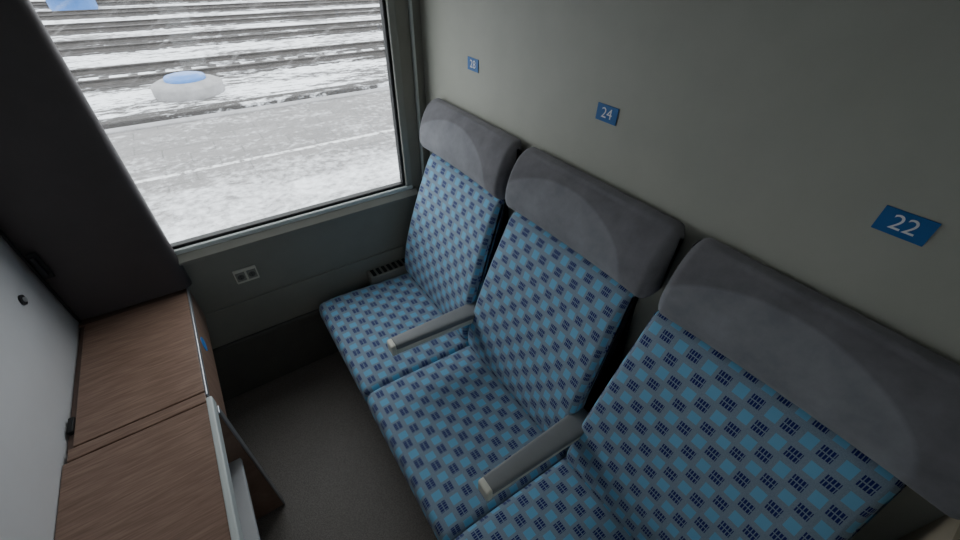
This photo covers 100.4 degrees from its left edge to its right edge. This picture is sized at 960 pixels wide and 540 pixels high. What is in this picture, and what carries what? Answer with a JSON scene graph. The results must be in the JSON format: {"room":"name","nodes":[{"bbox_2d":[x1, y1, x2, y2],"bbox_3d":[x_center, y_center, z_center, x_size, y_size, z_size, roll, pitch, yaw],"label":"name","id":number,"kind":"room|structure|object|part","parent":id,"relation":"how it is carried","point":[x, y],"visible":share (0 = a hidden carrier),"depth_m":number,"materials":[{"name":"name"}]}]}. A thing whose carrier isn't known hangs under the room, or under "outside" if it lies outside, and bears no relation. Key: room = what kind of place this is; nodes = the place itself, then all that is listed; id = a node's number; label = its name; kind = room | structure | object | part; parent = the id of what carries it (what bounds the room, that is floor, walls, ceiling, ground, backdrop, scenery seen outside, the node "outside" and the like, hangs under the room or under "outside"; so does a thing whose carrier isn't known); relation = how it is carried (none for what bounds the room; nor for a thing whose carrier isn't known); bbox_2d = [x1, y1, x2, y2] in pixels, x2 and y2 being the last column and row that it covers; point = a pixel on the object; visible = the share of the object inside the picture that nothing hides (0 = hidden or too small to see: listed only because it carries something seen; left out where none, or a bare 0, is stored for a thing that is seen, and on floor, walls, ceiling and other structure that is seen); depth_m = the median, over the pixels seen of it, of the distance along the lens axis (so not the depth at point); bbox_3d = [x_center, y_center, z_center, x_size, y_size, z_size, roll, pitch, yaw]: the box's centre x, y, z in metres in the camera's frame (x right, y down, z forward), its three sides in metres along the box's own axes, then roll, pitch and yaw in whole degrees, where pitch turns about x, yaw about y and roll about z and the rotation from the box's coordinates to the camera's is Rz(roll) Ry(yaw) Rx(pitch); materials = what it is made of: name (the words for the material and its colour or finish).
{"room":"train carriage","nodes":[
{"label":"train carriage","id":0,"kind":"room"},
{"bbox_2d":[0,235,79,539],"bbox_3d":[-0.917,0.384,0.567,0.030,2.300,2.110,-23,45,-27],"label":"door","id":1,"kind":"structure","parent":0,"point":[39,339],"depth_m":1.06,"materials":[{"name":"white laminate"}]},
{"bbox_2d":[18,295,27,304],"bbox_3d":[-1.353,0.088,1.186,0.010,0.032,0.032,-23,45,-27],"label":"lock","id":2,"kind":"object","parent":1,"relation":"attached to","point":[23,300],"visible":1,"depth_m":1.18,"materials":[{"name":"plastic"}]},
{"bbox_2d":[212,308,338,401],"bbox_3d":[-1.047,0.434,2.058,1.052,0.333,0.010,-23,45,-27],"label":"baseboard","id":3,"kind":"structure","parent":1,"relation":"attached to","point":[242,368],"depth_m":2.04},
{"bbox_2d":[0,0,191,319],"bbox_3d":[-1.294,-0.485,1.036,0.365,1.556,0.049,-23,45,-27],"label":"panel","id":4,"kind":"object","parent":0,"point":[68,197],"depth_m":1.23,"materials":[{"name":"grey plastic"}]},
{"bbox_2d":[183,185,419,313],"bbox_3d":[-0.885,0.130,2.003,1.484,0.879,0.060,-23,45,-27],"label":"panel","id":5,"kind":"object","parent":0,"point":[281,261],"visible":0.07,"depth_m":1.84,"materials":[{"name":"grey plastic"}]},
{"bbox_2d":[232,265,259,283],"bbox_3d":[-1.014,0.021,1.736,0.090,0.070,0.016,-23,45,-27],"label":"power socket","id":6,"kind":"object","parent":5,"relation":"attached to","point":[248,273],"visible":1,"depth_m":1.73,"materials":[{"name":"beige plastic"}]},
{"bbox_2d":[177,186,417,265],"bbox_3d":[-0.742,-0.216,1.766,1.030,0.036,0.036,-23,45,-27],"label":"window sill","id":7,"kind":"structure","parent":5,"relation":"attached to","point":[202,253],"depth_m":1.72,"materials":[{"name":"grey plastic"}]},
{"bbox_2d":[204,244,405,348],"bbox_3d":[-0.865,0.134,1.968,1.480,0.200,0.012,-23,45,-27],"label":"wall panel","id":8,"kind":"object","parent":5,"relation":"attached to","point":[228,324],"depth_m":1.93,"materials":[{"name":"grey plastic"}]},
{"bbox_2d":[224,351,436,539],"bbox_3d":[-0.314,1.029,1.646,1.544,0.040,2.110,-23,45,-27],"label":"floor","id":9,"kind":"structure","parent":0,"point":[311,428],"depth_m":1.81,"materials":[{"name":"grey carpet"}]},
{"bbox_2d":[54,287,284,539],"bbox_3d":[-0.935,0.766,1.335,0.358,0.736,1.398,-23,45,-27],"label":"table","id":10,"kind":"object","parent":9,"relation":"on","point":[154,452],"visible":0.94,"depth_m":1.16,"materials":[{"name":"brown wood"}]},
{"bbox_3d":[-1.142,0.296,1.351,0.322,0.024,0.546,-23,45,-27],"label":"lid","id":11,"kind":"part","parent":10,"relation":"part of","materials":[{"name":"brown wood"}]},
{"bbox_3d":[-0.755,0.668,0.906,0.340,0.024,0.755,-23,45,-27],"label":"lid","id":12,"kind":"part","parent":10,"relation":"part of","materials":[{"name":"brown wood"}]},
{"bbox_2d":[229,458,259,539],"bbox_3d":[-0.764,0.893,1.087,0.332,0.020,0.696,-23,45,-27],"label":"shelf","id":13,"kind":"object","parent":10,"relation":"attached to","point":[247,518],"depth_m":1.27,"materials":[{"name":"grey metal"}]},
{"bbox_2d":[319,98,521,403],"bbox_3d":[-0.315,0.055,1.758,0.704,1.326,0.648,-23,45,-27],"label":"seat","id":14,"kind":"object","parent":9,"relation":"on","point":[384,332],"visible":0.79,"depth_m":1.68,"materials":[{"name":"fabric"}]},
{"bbox_2d":[319,273,468,403],"bbox_3d":[-0.398,0.279,1.903,0.543,0.158,0.608,-23,45,-27],"label":"cushion","id":15,"kind":"object","parent":14,"relation":"on","point":[360,322],"depth_m":1.80,"materials":[{"name":"fabric"}]},
{"bbox_2d":[367,147,684,539],"bbox_3d":[0.026,0.374,1.376,0.704,1.326,0.648,-23,45,-27],"label":"seat","id":16,"kind":"object","parent":9,"relation":"on","point":[468,429],"visible":0.94,"depth_m":1.29,"materials":[{"name":"fabric"}]},
{"bbox_2d":[367,345,569,539],"bbox_3d":[-0.056,0.599,1.521,0.543,0.158,0.608,-23,45,-27],"label":"cushion","id":17,"kind":"object","parent":16,"relation":"on","point":[446,423],"depth_m":1.43,"materials":[{"name":"fabric"}]},
{"bbox_2d":[453,238,959,539],"bbox_3d":[0.361,0.688,1.001,0.704,1.326,0.620,-23,45,-27],"label":"seat","id":18,"kind":"object","parent":9,"relation":"on","point":[754,403],"visible":1,"depth_m":0.86,"materials":[{"name":"fabric"}]},
{"bbox_2d":[453,456,634,539],"bbox_3d":[0.286,0.920,1.138,0.543,0.158,0.608,-23,45,-27],"label":"cushion","id":19,"kind":"object","parent":18,"relation":"on","point":[559,504],"depth_m":1.23,"materials":[{"name":"fabric"}]},
{"bbox_2d":[897,515,959,539],"bbox_3d":[0.588,0.931,0.889,0.594,1.099,0.027,-23,45,-27],"label":"armrest","id":20,"kind":"object","parent":18,"relation":"attached to","point":[945,527],"visible":1,"depth_m":0.69,"materials":[{"name":"beige plastic"}]},
{"bbox_2d":[367,258,407,284],"bbox_3d":[-0.408,0.139,2.316,0.417,0.488,0.070,-23,45,-27],"label":"air vent","id":21,"kind":"object","parent":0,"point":[394,269],"visible":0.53,"depth_m":2.11,"materials":[{"name":"grey plastic"}]},
{"bbox_2d":[395,0,429,186],"bbox_3d":[-0.308,-0.814,1.730,0.125,0.951,0.060,-23,45,-27],"label":"panel","id":22,"kind":"object","parent":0,"point":[401,6],"visible":0.56,"depth_m":1.70,"materials":[{"name":"grey plastic"}]},
{"bbox_2d":[420,0,959,539],"bbox_3d":[0.332,-0.140,1.245,0.030,2.300,2.110,-23,45,-27],"label":"wall","id":23,"kind":"structure","parent":0,"point":[778,133],"depth_m":0.76,"materials":[{"name":"plastic"}]},
{"bbox_2d":[408,0,424,177],"bbox_3d":[-0.272,-0.842,1.678,0.012,1.780,0.016,-23,45,-27],"label":"trim","id":24,"kind":"structure","parent":23,"relation":"attached to","point":[409,1],"depth_m":1.69,"materials":[{"name":"metal"}]},
{"bbox_2d":[468,56,478,72],"bbox_3d":[-0.025,-0.725,1.412,0.003,0.042,0.068,-23,45,-27],"label":"number sign","id":25,"kind":"object","parent":23,"relation":"attached to","point":[473,64],"visible":1,"depth_m":1.41,"materials":[{"name":"blue plastic"}]},
{"bbox_2d":[595,102,618,125],"bbox_3d":[0.324,-0.399,1.022,0.003,0.042,0.068,-23,45,-27],"label":"number sign","id":26,"kind":"object","parent":23,"relation":"attached to","point":[608,114],"visible":1,"depth_m":1.02,"materials":[{"name":"blue plastic"}]},
{"bbox_2d":[871,205,941,246],"bbox_3d":[0.672,-0.070,0.634,0.003,0.042,0.068,-23,45,-27],"label":"number sign","id":27,"kind":"object","parent":23,"relation":"attached to","point":[912,228],"visible":1,"depth_m":0.63,"materials":[{"name":"blue plastic"}]},
{"bbox_3d":[-0.855,-1.129,0.976,1.484,0.470,0.060,-23,45,-27],"label":"panel","id":28,"kind":"object","parent":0,"visible":0},
{"bbox_2d":[25,252,54,278],"bbox_3d":[-1.409,-0.011,1.282,0.027,0.100,0.020,-23,45,-27],"label":"door latch","id":29,"kind":"structure","parent":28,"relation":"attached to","point":[36,261],"depth_m":1.28,"materials":[{"name":"black metal"}]},
{"bbox_3d":[-1.408,-0.010,1.277,0.014,0.075,0.013,-23,45,-27],"label":"lever","id":30,"kind":"part","parent":29,"relation":"part of","materials":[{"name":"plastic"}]},
{"bbox_2d":[0,229,81,322],"bbox_3d":[-1.421,-0.411,0.948,0.006,1.548,0.008,-23,45,-27],"label":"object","id":31,"kind":"object","parent":28,"relation":"attached to","point":[2,234],"visible":1,"depth_m":1.29,"materials":[{"name":"black rubber"}]},
{"bbox_2d":[174,185,412,254],"bbox_3d":[-0.796,-0.230,1.749,1.095,0.034,0.051,-23,45,-27],"label":"frame","id":32,"kind":"object","parent":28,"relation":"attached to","point":[242,233],"visible":0.39,"depth_m":1.70,"materials":[{"name":"metal"}]},
{"bbox_2d":[170,181,404,249],"bbox_3d":[-0.797,-0.250,1.737,1.029,0.014,0.034,-23,45,-27],"label":"bottom gasket","id":33,"kind":"object","parent":32,"relation":"on","point":[237,228],"visible":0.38,"depth_m":1.70,"materials":[{"name":"black rubber"}]},
{"bbox_2d":[385,0,411,185],"bbox_3d":[-0.350,-0.780,1.688,0.034,0.913,0.051,-23,45,-27],"label":"frame","id":34,"kind":"object","parent":28,"relation":"attached to","point":[390,4],"visible":0.8,"depth_m":1.67,"materials":[{"name":"paint"}]},
{"bbox_2d":[379,0,404,182],"bbox_3d":[-0.371,-0.774,1.680,0.014,0.887,0.034,-23,45,-27],"label":"gasket","id":35,"kind":"object","parent":34,"relation":"attached to","point":[382,4],"visible":1,"depth_m":1.67,"materials":[{"name":"black rubber"}]},
{"label":"outside","id":36,"kind":"structure","parent":0,"visible":0},
{"bbox_2d":[30,0,387,119],"bbox_3d":[-17.253,-14.750,22.300,160.000,0.001,180.000,-23,45,-27],"label":"snowy ground","id":37,"kind":"structure","parent":36,"point":[123,101],"depth_m":12.34,"materials":[{"name":"white snow"}]},
{"bbox_2d":[45,0,97,10],"bbox_3d":[-20.391,-13.826,19.636,2.000,1.820,2.000,-23,45,-27],"label":"barrel","id":38,"kind":"object","parent":37,"relation":"on","point":[54,5],"visible":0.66,"depth_m":19.45,"materials":[{"name":"plastic"}]},
{"bbox_2d":[31,0,247,8],"bbox_3d":[-18.384,-15.839,23.540,66.000,0.251,2.400,-23,45,-27],"label":"railway track","id":39,"kind":"object","parent":37,"relation":"on","point":[36,4],"visible":0.53,"depth_m":22.47,"materials":[{"name":"metal"}]},
{"bbox_3d":[-18.807,-16.277,23.981,66.000,0.145,0.140,-23,45,-27],"label":"rail","id":40,"kind":"part","parent":39,"relation":"part of","materials":[{"name":"metal"}]},
{"bbox_2d":[150,71,224,101],"bbox_3d":[-7.143,-4.553,9.754,1.520,0.430,1.520,-23,45,-27],"label":"manhole cover","id":41,"kind":"object","parent":37,"relation":"on","point":[183,86],"visible":1,"depth_m":9.40,"materials":[{"name":"concrete"}]},
{"bbox_3d":[-7.140,-4.670,9.659,0.880,0.130,0.880,-23,45,-27],"label":"blue lid","id":42,"kind":"part","parent":41,"relation":"part of","materials":[{"name":"plastic"}]},
{"bbox_2d":[37,0,378,20],"bbox_3d":[-15.669,-13.299,20.505,66.000,0.251,2.400,-23,45,-27],"label":"railway track","id":43,"kind":"object","parent":37,"relation":"on","point":[184,9],"visible":0.64,"depth_m":20.63,"materials":[{"name":"metal"}]},
{"bbox_2d":[44,7,380,35],"bbox_3d":[-13.067,-10.864,17.596,66.000,0.251,2.400,-23,45,-27],"label":"railway track","id":44,"kind":"object","parent":37,"relation":"on","point":[68,29],"visible":0.44,"depth_m":17.76,"materials":[{"name":"metal"}]},
{"bbox_2d":[54,19,381,56],"bbox_3d":[-10.579,-8.535,14.813,66.000,0.251,2.400,-23,45,-27],"label":"railway track","id":45,"kind":"object","parent":37,"relation":"on","point":[77,48],"visible":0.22,"depth_m":14.90,"materials":[{"name":"metal"}]},
{"bbox_2d":[70,40,384,91],"bbox_3d":[-7.864,-5.995,11.777,66.000,0.251,2.400,-23,45,-27],"label":"railway track","id":46,"kind":"object","parent":37,"relation":"on","point":[133,79],"visible":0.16,"depth_m":11.87,"materials":[{"name":"metal"}]},
{"bbox_3d":[-8.287,-6.433,12.218,66.000,0.145,0.140,-23,45,-27],"label":"rail","id":47,"kind":"part","parent":46,"relation":"part of","materials":[{"name":"metal"}]},
{"bbox_2d":[99,79,388,129],"bbox_3d":[-5.460,-3.757,9.080,80.000,0.110,0.400,-23,45,-27],"label":"duct","id":48,"kind":"object","parent":37,"relation":"on","point":[115,122],"visible":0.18,"depth_m":8.95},
{"bbox_2d":[105,87,388,133],"bbox_3d":[-5.135,-3.447,8.721,80.000,0.085,0.250,-23,45,-27],"label":"curb","id":49,"kind":"object","parent":37,"relation":"on","point":[317,99],"visible":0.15,"depth_m":8.60,"materials":[{"name":"concrete"}]},
{"bbox_2d":[107,91,399,242],"bbox_3d":[-2.929,-1.371,6.264,80.000,0.055,7.550,-23,45,-27],"label":"platform","id":50,"kind":"object","parent":37,"relation":"on","point":[199,177],"visible":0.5,"depth_m":6.79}
]}

